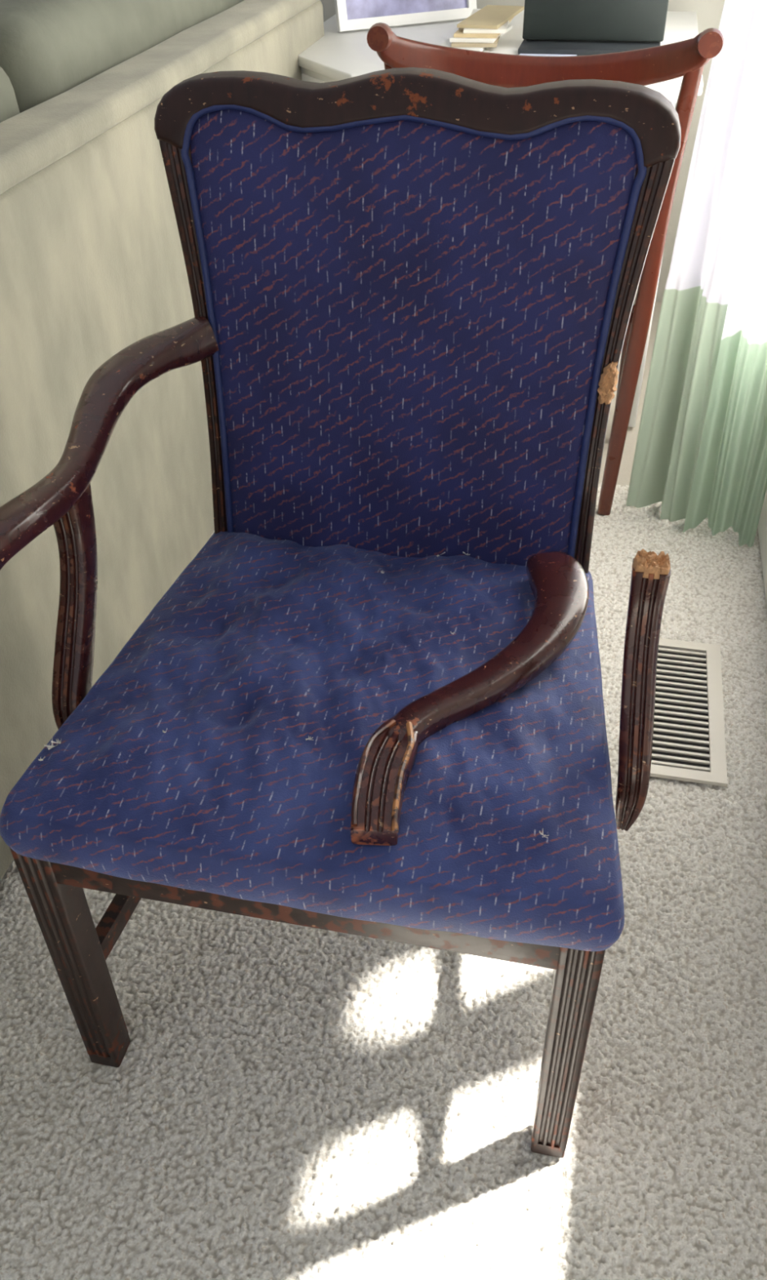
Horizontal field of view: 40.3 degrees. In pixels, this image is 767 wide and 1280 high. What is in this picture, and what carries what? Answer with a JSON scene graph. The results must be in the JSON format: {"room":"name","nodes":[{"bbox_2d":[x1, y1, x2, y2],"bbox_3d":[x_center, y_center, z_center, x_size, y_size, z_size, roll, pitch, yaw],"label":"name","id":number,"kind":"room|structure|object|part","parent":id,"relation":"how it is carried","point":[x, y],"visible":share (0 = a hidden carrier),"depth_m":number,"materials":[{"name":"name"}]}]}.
{"room":"living room","nodes":[
{"label":"living room","id":0,"kind":"room"},
{"bbox_2d":[0,301,766,1279],"bbox_3d":[-0.904,0.291,1.573,4.200,0.009,6.500,7,40,10],"label":"floor","id":1,"kind":"structure","parent":0,"point":[283,1101],"depth_m":1.26,"materials":[{"name":"carpet"}]},
{"bbox_2d":[0,0,324,881],"bbox_3d":[-0.881,-0.578,1.714,1.013,1.118,2.520,7,40,10],"label":"sofa","id":2,"kind":"object","parent":1,"relation":"on","point":[92,264],"visible":0.59,"depth_m":1.55,"materials":[{"name":"fabric"}]},
{"bbox_2d":[0,66,19,122],"bbox_3d":[-0.746,-0.267,1.151,0.288,0.520,1.260,7,40,10],"label":"cushion","id":3,"kind":"object","parent":2,"relation":"on","point":[9,76],"depth_m":1.44,"materials":[{"name":"fabric"}]},
{"bbox_2d":[0,0,244,113],"bbox_3d":[-0.488,-1.029,2.062,0.286,0.545,1.190,7,40,10],"label":"cushion","id":4,"kind":"object","parent":2,"relation":"on","point":[50,50],"depth_m":1.59,"materials":[{"name":"fabric"}]},
{"bbox_2d":[0,66,680,1158],"bbox_3d":[-0.038,-0.010,1.136,0.664,0.980,0.629,7,40,10],"label":"armchair","id":5,"kind":"object","parent":1,"relation":"on","point":[413,290],"visible":0.96,"depth_m":1.08,"materials":[{"name":"fabric"}]},
{"bbox_3d":[-0.338,0.336,1.147,0.040,0.397,0.040,7,40,10],"label":"leg","id":6,"kind":"part","parent":5,"relation":"part of","materials":[{"name":"brown wood"}]},
{"bbox_3d":[-0.319,-0.207,1.089,0.096,0.114,0.462,15,42,19],"label":"arm","id":7,"kind":"part","parent":5,"relation":"part of","materials":[{"name":"red wood"}]},
{"bbox_3d":[-0.206,-0.315,1.249,0.049,0.536,0.136,-6,39,-5],"label":"post","id":8,"kind":"part","parent":5,"relation":"part of","materials":[{"name":"brown wood"}]},
{"bbox_3d":[-0.082,0.241,0.990,0.510,0.066,0.022,7,40,10],"label":"rail","id":9,"kind":"part","parent":5,"relation":"part of","materials":[{"name":"brown wood"}]},
{"bbox_2d":[0,531,624,951],"bbox_3d":[-0.030,0.050,1.120,0.587,0.100,0.528,7,40,10],"label":"seat cushion","id":10,"kind":"object","parent":5,"relation":"on","point":[220,751],"depth_m":1.00,"materials":[{"name":"fabric"}]},
{"bbox_2d":[190,109,636,566],"bbox_3d":[0.017,-0.306,1.172,0.476,0.505,0.107,7,40,10],"label":"cushion","id":11,"kind":"object","parent":5,"relation":"on","point":[408,327],"depth_m":1.14,"materials":[{"name":"fabric"}]},
{"bbox_3d":[0.026,-0.535,1.066,0.543,0.078,0.054,7,40,10],"label":"crest rail","id":12,"kind":"part","parent":5,"relation":"part of","materials":[{"name":"brown wood"}]},
{"bbox_2d":[350,551,588,845],"bbox_3d":[0.101,0.039,1.048,0.100,0.049,0.464,21,44,25],"label":"armrest","id":13,"kind":"object","parent":5,"relation":"on","point":[558,583],"visible":1,"depth_m":1.02,"materials":[{"name":"red wood"}]},
{"bbox_3d":[0.129,0.009,1.080,0.100,0.043,0.360,20,44,25],"label":"arm","id":14,"kind":"part","parent":13,"relation":"part of","materials":[{"name":"red wood"}]},
{"bbox_3d":[0.184,0.400,1.054,0.040,0.397,0.040,7,40,10],"label":"leg","id":15,"kind":"part","parent":5,"relation":"part of","materials":[{"name":"brown wood"}]},
{"bbox_3d":[0.249,-0.260,1.168,0.049,0.536,0.136,21,44,25],"label":"post","id":16,"kind":"part","parent":5,"relation":"part of","materials":[{"name":"brown wood"}]},
{"bbox_2d":[297,9,702,426],"bbox_3d":[0.261,-1.079,2.619,0.905,0.750,0.830,7,40,10],"label":"writing desk","id":17,"kind":"object","parent":1,"relation":"on","point":[336,55],"visible":0.08,"depth_m":2.35,"materials":[{"name":"white paint"}]},
{"bbox_2d":[333,0,476,31],"bbox_3d":[0.047,-1.610,2.461,0.370,0.278,0.070,-18,42,-19],"label":"picture frame","id":18,"kind":"object","parent":17,"relation":"on","point":[350,15],"visible":0.9,"depth_m":2.50,"materials":[{"name":"white paint"}]},
{"bbox_2d":[345,0,466,19],"bbox_3d":[0.046,-1.611,2.464,0.330,0.236,0.051,-18,42,-19],"label":"print","id":19,"kind":"object","parent":18,"relation":"on","point":[354,9],"depth_m":2.51},
{"bbox_2d":[439,4,524,51],"bbox_3d":[0.224,-1.390,2.374,0.144,0.042,0.337,9,40,12],"label":"paper stack","id":20,"kind":"object","parent":17,"relation":"on","point":[482,29],"visible":0.94,"depth_m":2.29,"materials":[{"name":"beige paper"}]},
{"bbox_3d":[0.255,-1.323,2.402,0.878,0.021,0.782,7,40,10],"label":"dentil trim","id":21,"kind":"part","parent":17,"relation":"part of","materials":[{"name":"white paint"}]},
{"bbox_3d":[0.254,-1.346,2.402,0.881,0.016,0.806,7,40,10],"label":"moulding","id":22,"kind":"part","parent":17,"relation":"part of","materials":[{"name":"white paint"}]},
{"bbox_2d":[517,0,668,56],"bbox_3d":[0.443,-1.373,2.166,0.300,0.270,0.215,7,40,10],"label":"laptop","id":23,"kind":"object","parent":17,"relation":"on","point":[550,28],"visible":0.82,"depth_m":2.23,"materials":[{"name":"black plastic"}]},
{"bbox_3d":[0.585,-0.752,2.327,0.045,0.600,0.045,7,40,10],"label":"leg","id":24,"kind":"part","parent":17,"relation":"part of","materials":[{"name":"white paint"}]},
{"bbox_2d":[366,22,723,515],"bbox_3d":[0.293,-0.699,2.017,0.524,0.924,0.533,7,40,10],"label":"chair","id":25,"kind":"object","parent":1,"relation":"on","point":[687,58],"visible":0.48,"depth_m":1.62,"materials":[{"name":"brown wood"}]},
{"bbox_3d":[0.057,-0.613,1.949,0.037,0.885,0.192,17,43,21],"label":"post","id":26,"kind":"part","parent":25,"relation":"part of","materials":[{"name":"brown wood"}]},
{"bbox_3d":[0.240,-0.881,1.597,0.505,0.097,0.085,7,40,10],"label":"crest rail","id":27,"kind":"part","parent":25,"relation":"part of","materials":[{"name":"brown wood"}]},
{"bbox_3d":[0.546,-0.639,2.324,0.036,0.430,0.036,7,40,10],"label":"leg","id":28,"kind":"part","parent":25,"relation":"part of","materials":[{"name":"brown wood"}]},
{"bbox_3d":[0.307,-0.727,2.078,0.469,0.025,0.395,7,40,10],"label":"seat","id":29,"kind":"part","parent":25,"relation":"part of","materials":[{"name":"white wood"}]},
{"bbox_3d":[0.465,-0.564,1.875,0.037,0.885,0.192,-2,39,-1],"label":"post","id":30,"kind":"part","parent":25,"relation":"part of","materials":[{"name":"brown wood"}]},
{"bbox_2d":[649,638,726,786],"bbox_3d":[0.496,0.110,1.742,0.134,0.010,0.340,7,40,10],"label":"floor vent","id":31,"kind":"object","parent":1,"relation":"in","point":[688,739],"visible":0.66,"depth_m":1.72,"materials":[{"name":"metal"}]},
{"bbox_2d":[320,0,724,302],"bbox_3d":[-0.516,-2.552,2.283,3.235,3.510,0.060,7,40,10],"label":"wall","id":32,"kind":"structure","parent":0,"point":[708,12],"depth_m":2.82,"materials":[{"name":"paint"}]},
{"bbox_3d":[0.591,-1.043,0.393,0.050,3.510,4.200,7,40,10],"label":"wall","id":33,"kind":"structure","parent":0,"visible":0},
{"bbox_2d":[625,0,766,521],"bbox_3d":[0.572,-0.992,1.629,0.145,1.846,0.076,30,48,32],"label":"curtain","id":34,"kind":"object","parent":33,"relation":"hanging from","point":[696,293],"visible":0.98,"depth_m":1.87,"materials":[{"name":"white fabric"}]},
{"bbox_2d":[682,104,766,547],"bbox_3d":[0.673,-0.937,1.558,0.139,1.846,0.078,19,43,23],"label":"curtain","id":35,"kind":"object","parent":33,"relation":"hanging from","point":[728,488],"visible":1,"depth_m":1.98,"materials":[{"name":"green fabric"}]},
{"bbox_2d":[757,488,766,608],"bbox_3d":[0.593,0.274,1.472,0.013,0.085,4.200,7,40,10],"label":"baseboard","id":36,"kind":"structure","parent":33,"relation":"attached to","point":[762,524],"depth_m":2.06,"materials":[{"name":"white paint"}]}
]}

